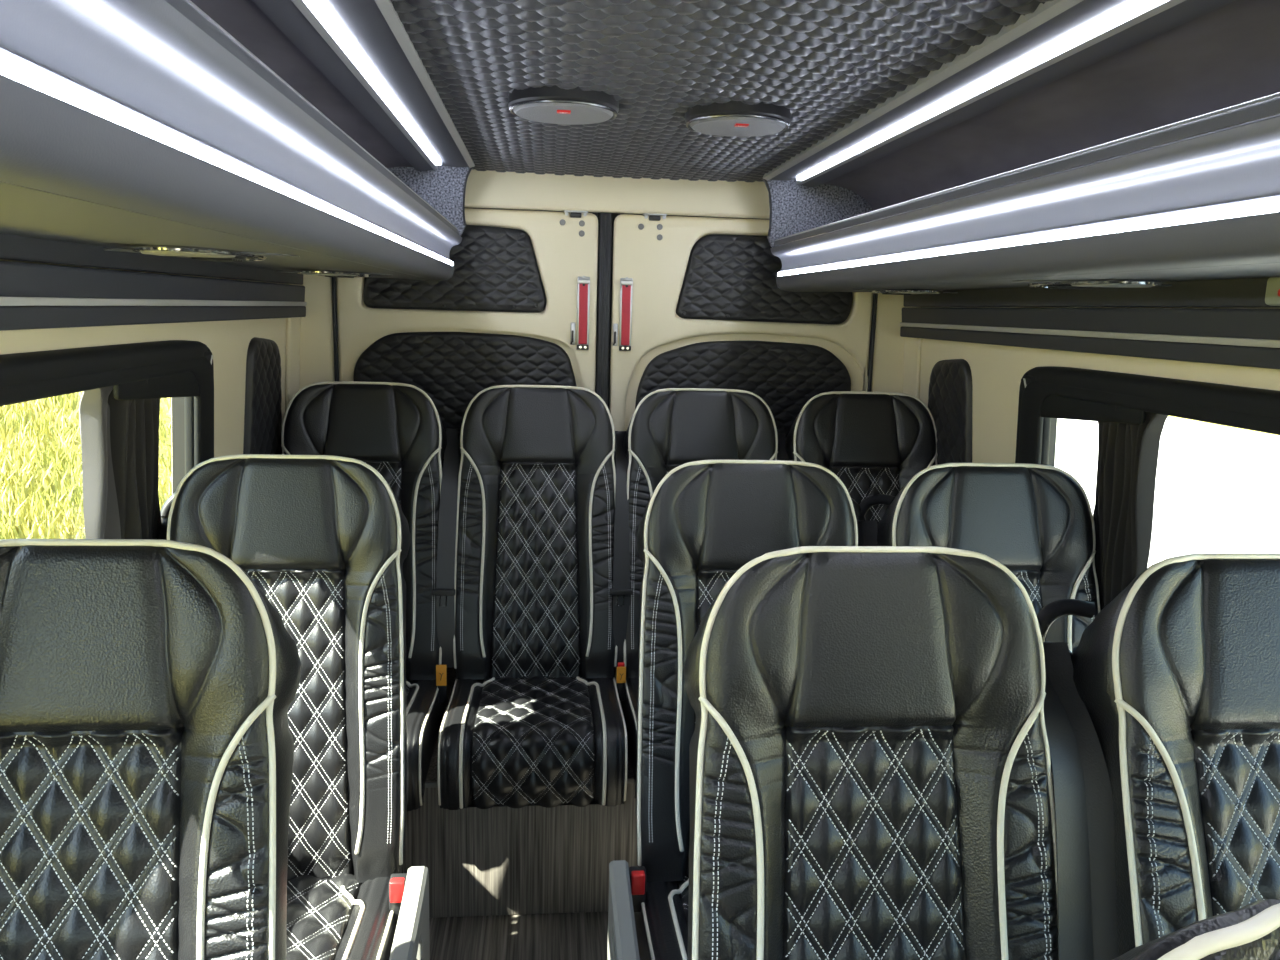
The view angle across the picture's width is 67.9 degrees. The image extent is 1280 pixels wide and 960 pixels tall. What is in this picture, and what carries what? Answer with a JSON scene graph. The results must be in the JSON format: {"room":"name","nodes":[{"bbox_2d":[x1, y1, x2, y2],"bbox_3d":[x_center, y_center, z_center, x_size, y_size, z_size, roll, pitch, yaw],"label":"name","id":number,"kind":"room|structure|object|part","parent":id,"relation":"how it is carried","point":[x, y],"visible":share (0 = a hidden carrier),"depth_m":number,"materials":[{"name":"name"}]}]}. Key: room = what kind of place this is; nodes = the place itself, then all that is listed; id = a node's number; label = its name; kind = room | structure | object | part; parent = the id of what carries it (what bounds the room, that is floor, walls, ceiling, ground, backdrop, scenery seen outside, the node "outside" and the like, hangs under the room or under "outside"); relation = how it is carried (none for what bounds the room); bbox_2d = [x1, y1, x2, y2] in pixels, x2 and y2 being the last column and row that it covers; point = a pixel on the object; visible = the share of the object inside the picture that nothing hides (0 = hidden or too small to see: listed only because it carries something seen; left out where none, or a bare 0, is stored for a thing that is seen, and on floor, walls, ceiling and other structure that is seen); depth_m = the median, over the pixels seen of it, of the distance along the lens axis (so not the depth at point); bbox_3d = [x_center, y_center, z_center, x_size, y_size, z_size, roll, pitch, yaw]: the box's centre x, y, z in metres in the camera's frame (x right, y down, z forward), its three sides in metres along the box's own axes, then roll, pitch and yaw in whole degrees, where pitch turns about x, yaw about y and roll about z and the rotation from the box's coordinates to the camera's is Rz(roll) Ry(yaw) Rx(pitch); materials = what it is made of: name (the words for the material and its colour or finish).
{"room":"vehicle interior","nodes":[
{"label":"vehicle interior","id":0,"kind":"room"},
{"bbox_2d":[0,259,285,457],"bbox_3d":[-0.808,0.382,0.477,0.140,1.902,4.950,1,10,-6],"label":"wall","id":1,"kind":"structure","parent":0,"point":[228,341],"depth_m":2.07,"materials":[{"name":"beige paint"}]},
{"bbox_2d":[0,340,212,399],"bbox_3d":[-0.787,-0.043,0.895,0.035,0.112,2.217,1,10,-6],"label":"window frame","id":2,"kind":"structure","parent":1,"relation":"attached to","point":[27,367],"depth_m":1.52,"materials":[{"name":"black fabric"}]},
{"bbox_2d":[79,379,161,538],"bbox_3d":[-0.897,0.073,1.650,0.101,0.562,0.470,1,10,-6],"label":"curtain","id":3,"kind":"object","parent":2,"relation":"hanging from","point":[120,438],"visible":0.43,"depth_m":1.61,"materials":[{"name":"black fabric"}]},
{"bbox_2d":[0,348,213,493],"bbox_3d":[-0.832,0.249,0.945,0.108,0.678,2.239,1,10,-6],"label":"window","id":4,"kind":"structure","parent":1,"relation":"in","point":[192,417],"depth_m":1.88,"materials":[{"name":"black plastic"}]},
{"bbox_3d":[-0.817,0.249,0.947,0.055,0.678,2.239,1,10,-6],"label":"frame","id":5,"kind":"part","parent":4,"relation":"part of","materials":[{"name":"black plastic"}]},
{"bbox_2d":[0,233,306,330],"bbox_3d":[-0.727,-0.112,0.323,0.032,0.165,4.810,1,10,-6],"label":"trim","id":6,"kind":"structure","parent":1,"relation":"attached to","point":[32,296],"depth_m":1.53,"materials":[{"name":"grey plastic"}]},
{"bbox_2d":[0,0,474,280],"bbox_3d":[-0.473,-0.276,0.245,0.514,0.326,4.668,1,10,-6],"label":"rack","id":7,"kind":"object","parent":1,"relation":"attached to","point":[306,137],"visible":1,"depth_m":0.85,"materials":[{"name":"grey plastic"}]},
{"bbox_3d":[-0.604,-0.314,1.314,0.256,0.002,0.136,1,10,-6],"label":"vent plate","id":8,"kind":"part","parent":7,"relation":"part of","materials":[{"name":"grey metal"}]},
{"bbox_3d":[-0.682,-0.461,2.117,0.256,0.002,0.136,1,10,-6],"label":"vent plate","id":9,"kind":"part","parent":7,"relation":"part of","materials":[{"name":"grey metal"}]},
{"bbox_3d":[-0.222,-0.414,0.224,0.018,0.022,4.630,1,10,-6],"label":"edge trim","id":10,"kind":"part","parent":7,"relation":"part of","materials":[{"name":"grey"}]},
{"bbox_3d":[-0.685,-0.696,2.522,0.497,0.320,0.018,1,10,-6],"label":"panel","id":11,"kind":"part","parent":7,"relation":"part of","materials":[{"name":"fabric"}]},
{"bbox_2d":[243,337,281,454],"bbox_3d":[-0.957,-0.093,2.420,0.045,0.540,0.332,1,10,-6],"label":"pad","id":12,"kind":"object","parent":1,"relation":"attached to","point":[263,393],"visible":0.55,"depth_m":2.36,"materials":[{"name":"black leather"}]},
{"bbox_2d":[285,284,300,411],"bbox_3d":[-0.995,-0.046,2.719,0.068,1.140,0.130,1,10,-6],"label":"trim","id":13,"kind":"structure","parent":1,"relation":"attached to","point":[292,324],"depth_m":2.63,"materials":[{"name":"beige paint"}]},
{"bbox_2d":[429,912,607,959],"bbox_3d":[0.104,1.348,0.742,2.100,0.030,4.950,1,10,-6],"label":"floor","id":14,"kind":"structure","parent":0,"point":[582,935],"depth_m":2.20,"materials":[{"name":"laminate"}]},
{"bbox_2d":[0,539,300,959],"bbox_3d":[-0.572,0.687,0.907,0.487,1.175,0.706,1,10,-6],"label":"passenger seat","id":15,"kind":"object","parent":14,"relation":"on","point":[148,687],"visible":1,"depth_m":1.03,"materials":[{"name":"black leather"}]},
{"bbox_3d":[-0.610,0.558,1.033,0.240,0.563,0.142,1,10,-6],"label":"quilted panel","id":16,"kind":"part","parent":15,"relation":"part of","materials":[{"name":"black leather"}]},
{"bbox_3d":[-0.613,0.454,1.072,0.430,0.772,0.292,1,10,-6],"label":"backrest","id":17,"kind":"part","parent":15,"relation":"part of","materials":[{"name":"black leather"}]},
{"bbox_2d":[158,454,429,959],"bbox_3d":[-0.623,0.575,1.588,0.526,1.174,0.716,1,10,-6],"label":"passenger seat","id":18,"kind":"object","parent":14,"relation":"on","point":[326,539],"visible":0.57,"depth_m":1.72,"materials":[{"name":"black leather"}]},
{"bbox_3d":[-0.646,0.448,1.738,0.240,0.568,0.115,1,10,-6],"label":"quilted panel","id":19,"kind":"part","parent":18,"relation":"part of","materials":[{"name":"black leather"}]},
{"bbox_3d":[-0.629,0.824,1.520,0.276,0.179,0.460,1,10,-6],"label":"quilted panel","id":20,"kind":"part","parent":18,"relation":"part of","materials":[{"name":"black leather"}]},
{"bbox_2d":[334,877,397,959],"bbox_3d":[-0.629,0.824,1.520,0.428,0.180,0.461,1,10,-6],"label":"seat cushion","id":21,"kind":"object","parent":18,"relation":"on","point":[365,908],"depth_m":1.63,"materials":[{"name":"black leather"}]},
{"bbox_3d":[-0.649,0.342,1.773,0.430,0.777,0.261,1,10,-6],"label":"backrest","id":22,"kind":"part","parent":18,"relation":"part of","materials":[{"name":"black leather"}]},
{"bbox_3d":[-0.370,0.758,1.480,0.034,0.112,0.384,1,10,-6],"label":"armrest","id":23,"kind":"part","parent":18,"relation":"part of","materials":[{"name":"grey plastic"}]},
{"bbox_2d":[607,460,865,959],"bbox_3d":[0.210,0.584,1.668,0.526,1.175,0.710,1,10,-6],"label":"passenger seat","id":24,"kind":"object","parent":14,"relation":"on","point":[704,520],"visible":0.47,"depth_m":1.76,"materials":[{"name":"black leather"}]},
{"bbox_3d":[-0.022,0.762,1.515,0.034,0.112,0.384,1,10,-6],"label":"armrest","id":25,"kind":"part","parent":24,"relation":"part of","materials":[{"name":"grey plastic"}]},
{"bbox_2d":[634,881,687,959],"bbox_3d":[0.223,0.833,1.604,0.428,0.180,0.461,1,10,-6],"label":"seat cushion","id":26,"kind":"object","parent":24,"relation":"on","point":[660,907],"depth_m":1.65,"materials":[{"name":"black leather"}]},
{"bbox_3d":[0.205,0.351,1.837,0.430,0.772,0.292,1,10,-6],"label":"backrest","id":27,"kind":"part","parent":24,"relation":"part of","materials":[{"name":"black leather"}]},
{"bbox_3d":[0.223,0.833,1.604,0.276,0.179,0.460,1,10,-6],"label":"quilted panel","id":28,"kind":"part","parent":24,"relation":"part of","materials":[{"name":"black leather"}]},
{"bbox_3d":[0.208,0.455,1.798,0.240,0.563,0.142,1,10,-6],"label":"quilted panel","id":29,"kind":"part","parent":24,"relation":"part of","materials":[{"name":"black leather"}]},
{"bbox_2d":[684,546,1092,959],"bbox_3d":[0.269,0.699,0.970,0.526,1.175,0.710,1,10,-6],"label":"passenger seat","id":30,"kind":"object","parent":14,"relation":"on","point":[877,738],"visible":1,"depth_m":1.09,"materials":[{"name":"black leather"}]},
{"bbox_3d":[0.268,0.571,1.100,0.240,0.563,0.142,1,10,-6],"label":"quilted panel","id":31,"kind":"part","parent":30,"relation":"part of","materials":[{"name":"black leather"}]},
{"bbox_2d":[856,463,1100,653],"bbox_3d":[0.685,0.588,1.720,0.489,1.175,0.699,1,10,-6],"label":"passenger seat","id":32,"kind":"object","parent":14,"relation":"on","point":[1035,520],"visible":0.2,"depth_m":1.84,"materials":[{"name":"black leather"}]},
{"bbox_3d":[0.683,0.460,1.845,0.240,0.563,0.142,1,10,-6],"label":"quilted panel","id":33,"kind":"part","parent":32,"relation":"part of","materials":[{"name":"black leather"}]},
{"bbox_2d":[1036,553,1279,959],"bbox_3d":[0.754,0.712,1.018,0.488,1.176,0.686,1,10,-6],"label":"passenger seat","id":34,"kind":"object","parent":14,"relation":"on","point":[1170,696],"visible":0.94,"depth_m":1.11,"materials":[{"name":"black leather"}]},
{"bbox_3d":[0.753,0.480,1.141,0.430,0.772,0.292,1,3,-6],"label":"backrest","id":35,"kind":"part","parent":34,"relation":"part of","materials":[{"name":"black leather"}]},
{"bbox_3d":[0.757,0.578,1.090,0.240,0.563,0.142,1,3,-6],"label":"quilted panel","id":36,"kind":"part","parent":34,"relation":"part of","materials":[{"name":"black leather"}]},
{"bbox_2d":[1113,899,1279,959],"bbox_3d":[0.383,0.810,0.298,0.489,1.175,0.699,1,10,-6],"label":"passenger seat","id":37,"kind":"object","parent":14,"relation":"on","point":[1251,931],"visible":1,"depth_m":0.41,"materials":[{"name":"black leather"}]},
{"bbox_2d":[390,0,1052,181],"bbox_3d":[0.159,-0.445,0.373,0.850,0.032,4.860,1,10,-6],"label":"ceiling","id":38,"kind":"structure","parent":0,"point":[829,63],"depth_m":1.43,"materials":[{"name":"grey leather"}]},
{"bbox_2d":[508,85,618,124],"bbox_3d":[-0.137,-0.670,1.702,0.198,0.038,0.198,1,10,-6],"label":"ceiling speaker","id":39,"kind":"object","parent":38,"relation":"attached to","point":[554,104],"visible":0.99,"depth_m":1.64,"materials":[{"name":"silver plastic"}]},
{"bbox_2d":[513,103,612,124],"bbox_3d":[-0.137,-0.657,1.705,0.178,0.006,0.178,1,10,-6],"label":"grille","id":40,"kind":"object","parent":39,"relation":"attached to","point":[552,113],"depth_m":1.68,"materials":[{"name":"grey metal"}]},
{"bbox_2d":[685,101,791,136],"bbox_3d":[0.183,-0.674,1.778,0.198,0.038,0.198,1,10,-6],"label":"ceiling speaker","id":41,"kind":"object","parent":38,"relation":"attached to","point":[731,118],"visible":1,"depth_m":1.72,"materials":[{"name":"silver plastic"}]},
{"bbox_2d":[690,117,784,136],"bbox_3d":[0.183,-0.662,1.781,0.178,0.006,0.178,1,10,-6],"label":"grille","id":42,"kind":"object","parent":41,"relation":"attached to","point":[718,126],"depth_m":1.75,"materials":[{"name":"grey metal"}]},
{"bbox_2d":[920,307,1279,466],"bbox_3d":[1.063,0.413,0.664,0.140,1.902,4.950,1,10,-6],"label":"wall","id":43,"kind":"structure","parent":0,"point":[997,371],"depth_m":2.24,"materials":[{"name":"beige paint"}]},
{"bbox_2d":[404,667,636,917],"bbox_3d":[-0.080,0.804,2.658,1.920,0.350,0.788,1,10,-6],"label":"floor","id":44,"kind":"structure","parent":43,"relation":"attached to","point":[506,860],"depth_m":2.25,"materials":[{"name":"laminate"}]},
{"bbox_2d":[281,381,460,810],"bbox_3d":[-0.700,0.232,2.349,0.468,0.910,0.695,1,10,-6],"label":"passenger seat","id":45,"kind":"object","parent":44,"relation":"on","point":[396,429],"visible":0.3,"depth_m":2.48,"materials":[{"name":"black leather"}]},
{"bbox_3d":[-0.732,0.234,2.494,0.240,0.563,0.142,1,10,-6],"label":"quilted panel","id":46,"kind":"part","parent":45,"relation":"part of","materials":[{"name":"black leather"}]},
{"bbox_3d":[-0.717,0.612,2.300,0.276,0.179,0.460,1,10,-6],"label":"quilted panel","id":47,"kind":"part","parent":45,"relation":"part of","materials":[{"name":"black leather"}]},
{"bbox_3d":[-0.735,0.130,2.533,0.430,0.772,0.292,1,10,-6],"label":"backrest","id":48,"kind":"part","parent":45,"relation":"part of","materials":[{"name":"black leather"}]},
{"bbox_2d":[406,679,443,810],"bbox_3d":[-0.717,0.612,2.300,0.428,0.180,0.461,1,10,-6],"label":"seat cushion","id":49,"kind":"object","parent":45,"relation":"on","point":[424,711],"depth_m":2.20,"materials":[{"name":"black leather"}]},
{"bbox_2d":[436,385,631,809],"bbox_3d":[-0.261,0.236,2.392,0.504,0.910,0.695,1,10,-6],"label":"passenger seat","id":50,"kind":"object","parent":44,"relation":"on","point":[534,716],"visible":1,"depth_m":2.51,"materials":[{"name":"black leather"}]},
{"bbox_2d":[437,677,626,809],"bbox_3d":[-0.260,0.616,2.345,0.428,0.180,0.461,1,10,-6],"label":"seat cushion","id":51,"kind":"object","parent":50,"relation":"on","point":[513,742],"depth_m":2.15,"materials":[{"name":"black leather"}]},
{"bbox_3d":[-0.260,0.616,2.345,0.276,0.179,0.460,1,10,-6],"label":"quilted panel","id":52,"kind":"part","parent":50,"relation":"part of","materials":[{"name":"black leather"}]},
{"bbox_3d":[-0.275,0.239,2.539,0.240,0.563,0.142,1,10,-6],"label":"quilted panel","id":53,"kind":"part","parent":50,"relation":"part of","materials":[{"name":"black leather"}]},
{"bbox_3d":[-0.278,0.135,2.578,0.430,0.772,0.292,1,10,-6],"label":"backrest","id":54,"kind":"part","parent":50,"relation":"part of","materials":[{"name":"black leather"}]},
{"bbox_2d":[621,388,782,797],"bbox_3d":[0.201,0.241,2.438,0.468,0.910,0.695,1,10,-6],"label":"passenger seat","id":55,"kind":"object","parent":44,"relation":"on","point":[669,428],"visible":0.26,"depth_m":2.57,"materials":[{"name":"black leather"}]},
{"bbox_2d":[621,677,637,797],"bbox_3d":[0.184,0.621,2.388,0.428,0.180,0.461,1,10,-6],"label":"seat cushion","id":56,"kind":"object","parent":55,"relation":"on","point":[630,704],"depth_m":2.36,"materials":[{"name":"black leather"}]},
{"bbox_3d":[0.166,0.140,2.622,0.430,0.772,0.292,1,10,-6],"label":"backrest","id":57,"kind":"part","parent":55,"relation":"part of","materials":[{"name":"black leather"}]},
{"bbox_3d":[0.169,0.243,2.583,0.240,0.563,0.142,1,10,-6],"label":"quilted panel","id":58,"kind":"part","parent":55,"relation":"part of","materials":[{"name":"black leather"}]},
{"bbox_2d":[777,391,937,524],"bbox_3d":[0.618,0.245,2.479,0.468,0.910,0.695,1,10,-6],"label":"passenger seat","id":59,"kind":"object","parent":44,"relation":"on","point":[875,443],"visible":0.25,"depth_m":2.62,"materials":[{"name":"black leather"}]},
{"bbox_3d":[0.618,0.144,2.666,0.430,0.772,0.292,1,10,-6],"label":"backrest","id":60,"kind":"part","parent":59,"relation":"part of","materials":[{"name":"black leather"}]},
{"bbox_3d":[0.620,0.248,2.627,0.240,0.563,0.142,1,10,-6],"label":"quilted panel","id":61,"kind":"part","parent":59,"relation":"part of","materials":[{"name":"black leather"}]},
{"bbox_2d":[425,778,634,787],"bbox_3d":[-0.326,0.706,2.211,0.800,0.012,0.006,1,10,-6],"label":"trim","id":62,"kind":"structure","parent":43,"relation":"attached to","point":[629,780],"depth_m":2.19,"materials":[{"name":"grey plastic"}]},
{"bbox_2d":[903,337,920,398],"bbox_3d":[0.817,-0.016,2.900,0.068,1.140,0.130,1,10,-6],"label":"trim","id":63,"kind":"structure","parent":43,"relation":"attached to","point":[912,346],"depth_m":2.81,"materials":[{"name":"beige paint"}]},
{"bbox_2d":[928,359,972,464],"bbox_3d":[0.839,-0.063,2.600,0.045,0.540,0.332,1,10,-6],"label":"pad","id":64,"kind":"object","parent":43,"relation":"attached to","point":[950,392],"visible":0.52,"depth_m":2.53,"materials":[{"name":"black leather"}]},
{"bbox_2d":[762,0,1279,294],"bbox_3d":[0.800,-0.263,0.370,0.514,0.326,4.668,1,10,-6],"label":"rack","id":65,"kind":"object","parent":43,"relation":"attached to","point":[1082,144],"visible":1,"depth_m":1.30,"materials":[{"name":"grey plastic"}]},
{"bbox_3d":[0.571,-0.683,2.646,0.497,0.320,0.018,1,10,-6],"label":"panel","id":66,"kind":"part","parent":65,"relation":"part of","materials":[{"name":"fabric"}]},
{"bbox_3d":[0.638,-0.455,2.287,0.256,0.002,0.136,1,10,-6],"label":"vent plate","id":67,"kind":"part","parent":65,"relation":"part of","materials":[{"name":"grey"}]},
{"bbox_3d":[0.560,-0.406,0.302,0.018,0.022,4.630,1,10,-6],"label":"edge trim","id":68,"kind":"part","parent":65,"relation":"part of","materials":[{"name":"grey"}]},
{"bbox_3d":[0.714,-0.311,1.503,0.256,0.002,0.136,1,10,-6],"label":"vent plate","id":69,"kind":"part","parent":65,"relation":"part of","materials":[{"name":"grey metal"}]},
{"bbox_2d":[900,277,1279,368],"bbox_3d":[1.024,-0.083,0.498,0.032,0.165,4.810,1,10,-6],"label":"trim","id":70,"kind":"structure","parent":43,"relation":"attached to","point":[1236,337],"depth_m":1.75,"materials":[{"name":"grey plastic"}]},
{"bbox_2d":[1015,371,1279,465],"bbox_3d":[0.998,0.279,1.128,0.108,0.678,2.239,1,10,-6],"label":"window","id":71,"kind":"structure","parent":43,"relation":"in","point":[1036,435],"depth_m":1.92,"materials":[{"name":"black plastic"}]},
{"bbox_3d":[0.982,0.279,1.126,0.055,0.678,2.239,1,10,-6],"label":"frame","id":72,"kind":"part","parent":71,"relation":"part of","materials":[{"name":"black plastic"}]},
{"bbox_2d":[1023,366,1279,423],"bbox_3d":[0.970,-0.013,1.070,0.035,0.112,2.217,1,10,-6],"label":"curtain","id":73,"kind":"object","parent":43,"relation":"attached to","point":[1263,402],"visible":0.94,"depth_m":1.72,"materials":[{"name":"black fabric"}]},
{"bbox_2d":[1093,405,1167,609],"bbox_3d":[0.916,0.109,1.801,0.077,0.562,0.471,1,10,-6],"label":"curtain","id":74,"kind":"object","parent":73,"relation":"hanging from","point":[1127,453],"visible":0.58,"depth_m":1.79,"materials":[{"name":"black fabric"}]},
{"bbox_2d":[1265,277,1279,305],"bbox_3d":[0.917,-0.265,1.327,0.038,0.042,0.095,1,10,-6],"label":"holder","id":75,"kind":"object","parent":43,"relation":"attached to","point":[1272,296],"visible":0.94,"depth_m":1.35,"materials":[{"name":"beige plastic"}]},
{"bbox_3d":[-0.101,-0.054,2.962,2.100,1.930,0.120,1,10,-6],"label":"wall","id":76,"kind":"structure","parent":0,"visible":0},
{"bbox_2d":[299,274,334,389],"bbox_3d":[-0.978,-0.161,2.770,0.194,1.560,0.052,1,10,-6],"label":"trim","id":77,"kind":"structure","parent":76,"relation":"attached to","point":[316,329],"depth_m":2.70,"materials":[{"name":"beige paint"}]},
{"bbox_2d":[332,277,338,380],"bbox_3d":[-0.877,-0.109,2.770,0.010,1.362,0.030,1,10,-6],"label":"door frame","id":78,"kind":"structure","parent":76,"relation":"attached to","point":[334,293],"depth_m":2.70,"materials":[{"name":"black rubber"}]},
{"bbox_2d":[336,208,597,471],"bbox_3d":[-0.511,-0.080,2.815,0.749,1.409,0.070,1,10,-6],"label":"door","id":79,"kind":"structure","parent":76,"relation":"in","point":[518,305],"depth_m":2.74,"materials":[{"name":"beige paint"}]},
{"bbox_3d":[-0.509,-0.083,2.843,0.732,1.398,0.014,1,10,-6],"label":"recess panel","id":80,"kind":"part","parent":79,"relation":"part of","materials":[{"name":"beige paint"}]},
{"bbox_3d":[-0.511,-0.079,2.821,0.749,1.406,0.034,1,10,-6],"label":"panel","id":81,"kind":"part","parent":79,"relation":"part of","materials":[{"name":"beige paint"}]},
{"bbox_3d":[-0.195,-0.425,2.763,0.014,0.065,0.024,1,10,-6],"label":"release lever","id":82,"kind":"part","parent":79,"relation":"part of","materials":[{"name":"silver metal"}]},
{"bbox_3d":[-0.165,-0.484,2.762,0.036,0.210,0.012,1,10,-6],"label":"handle","id":83,"kind":"part","parent":79,"relation":"part of","materials":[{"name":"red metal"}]},
{"bbox_2d":[596,212,611,406],"bbox_3d":[-0.117,-0.102,2.853,0.035,1.362,0.043,1,10,-6],"label":"trim","id":84,"kind":"structure","parent":76,"relation":"attached to","point":[605,219],"depth_m":2.76,"materials":[{"name":"black rubber"}]},
{"bbox_2d":[465,207,768,408],"bbox_3d":[-0.097,-0.157,2.881,1.610,1.560,0.013,1,10,-6],"label":"trim","id":85,"kind":"structure","parent":76,"relation":"attached to","point":[614,215],"depth_m":2.79,"materials":[{"name":"black rubber"}]},
{"bbox_2d":[465,169,769,218],"bbox_3d":[-0.067,-0.838,2.697,1.820,0.152,0.045,1,10,-6],"label":"trim","id":86,"kind":"structure","parent":76,"relation":"attached to","point":[484,189],"depth_m":2.68,"materials":[{"name":"beige paint"}]},
{"bbox_2d":[609,213,872,436],"bbox_3d":[0.302,-0.071,2.895,0.797,1.409,0.070,1,10,-6],"label":"door","id":87,"kind":"structure","parent":76,"relation":"in","point":[697,302],"depth_m":2.82,"materials":[{"name":"beige paint"}]},
{"bbox_3d":[-0.072,-0.424,2.775,0.014,0.065,0.024,1,10,-6],"label":"release lever","id":88,"kind":"part","parent":87,"relation":"part of","materials":[{"name":"silver metal"}]},
{"bbox_3d":[-0.042,-0.482,2.774,0.036,0.210,0.012,1,10,-6],"label":"handle","id":89,"kind":"part","parent":87,"relation":"part of","materials":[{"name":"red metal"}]},
{"bbox_2d":[867,293,877,391],"bbox_3d":[0.690,-0.093,2.925,0.010,1.362,0.030,1,10,-6],"label":"door frame","id":90,"kind":"structure","parent":76,"relation":"attached to","point":[875,295],"depth_m":2.85,"materials":[{"name":"black rubber"}]},
{"bbox_2d":[871,293,903,392],"bbox_3d":[0.804,-0.143,2.946,0.223,1.560,0.052,1,10,-6],"label":"trim","id":91,"kind":"structure","parent":76,"relation":"attached to","point":[888,359],"depth_m":2.87,"materials":[{"name":"beige paint"}]},
{"label":"outside","id":92,"kind":"structure","parent":0,"visible":0},
{"bbox_2d":[0,391,171,539],"bbox_3d":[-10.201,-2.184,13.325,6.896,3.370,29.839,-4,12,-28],"label":"grass","id":93,"kind":"structure","parent":92,"point":[13,525],"depth_m":8.10,"materials":[{"name":"plant"}]},
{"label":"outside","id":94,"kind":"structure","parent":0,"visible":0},
{"bbox_2d":[1055,417,1279,567],"bbox_3d":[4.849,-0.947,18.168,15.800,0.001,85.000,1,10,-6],"label":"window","id":95,"kind":"structure","parent":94,"point":[1217,488],"depth_m":13.09,"materials":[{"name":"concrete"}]},
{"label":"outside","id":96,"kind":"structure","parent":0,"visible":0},
{"bbox_2d":[1168,416,1279,436],"bbox_3d":[35.424,-3.321,20.694,45.500,5.460,85.000,1,10,-6],"label":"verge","id":97,"kind":"structure","parent":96,"point":[1168,416],"depth_m":20.45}
]}

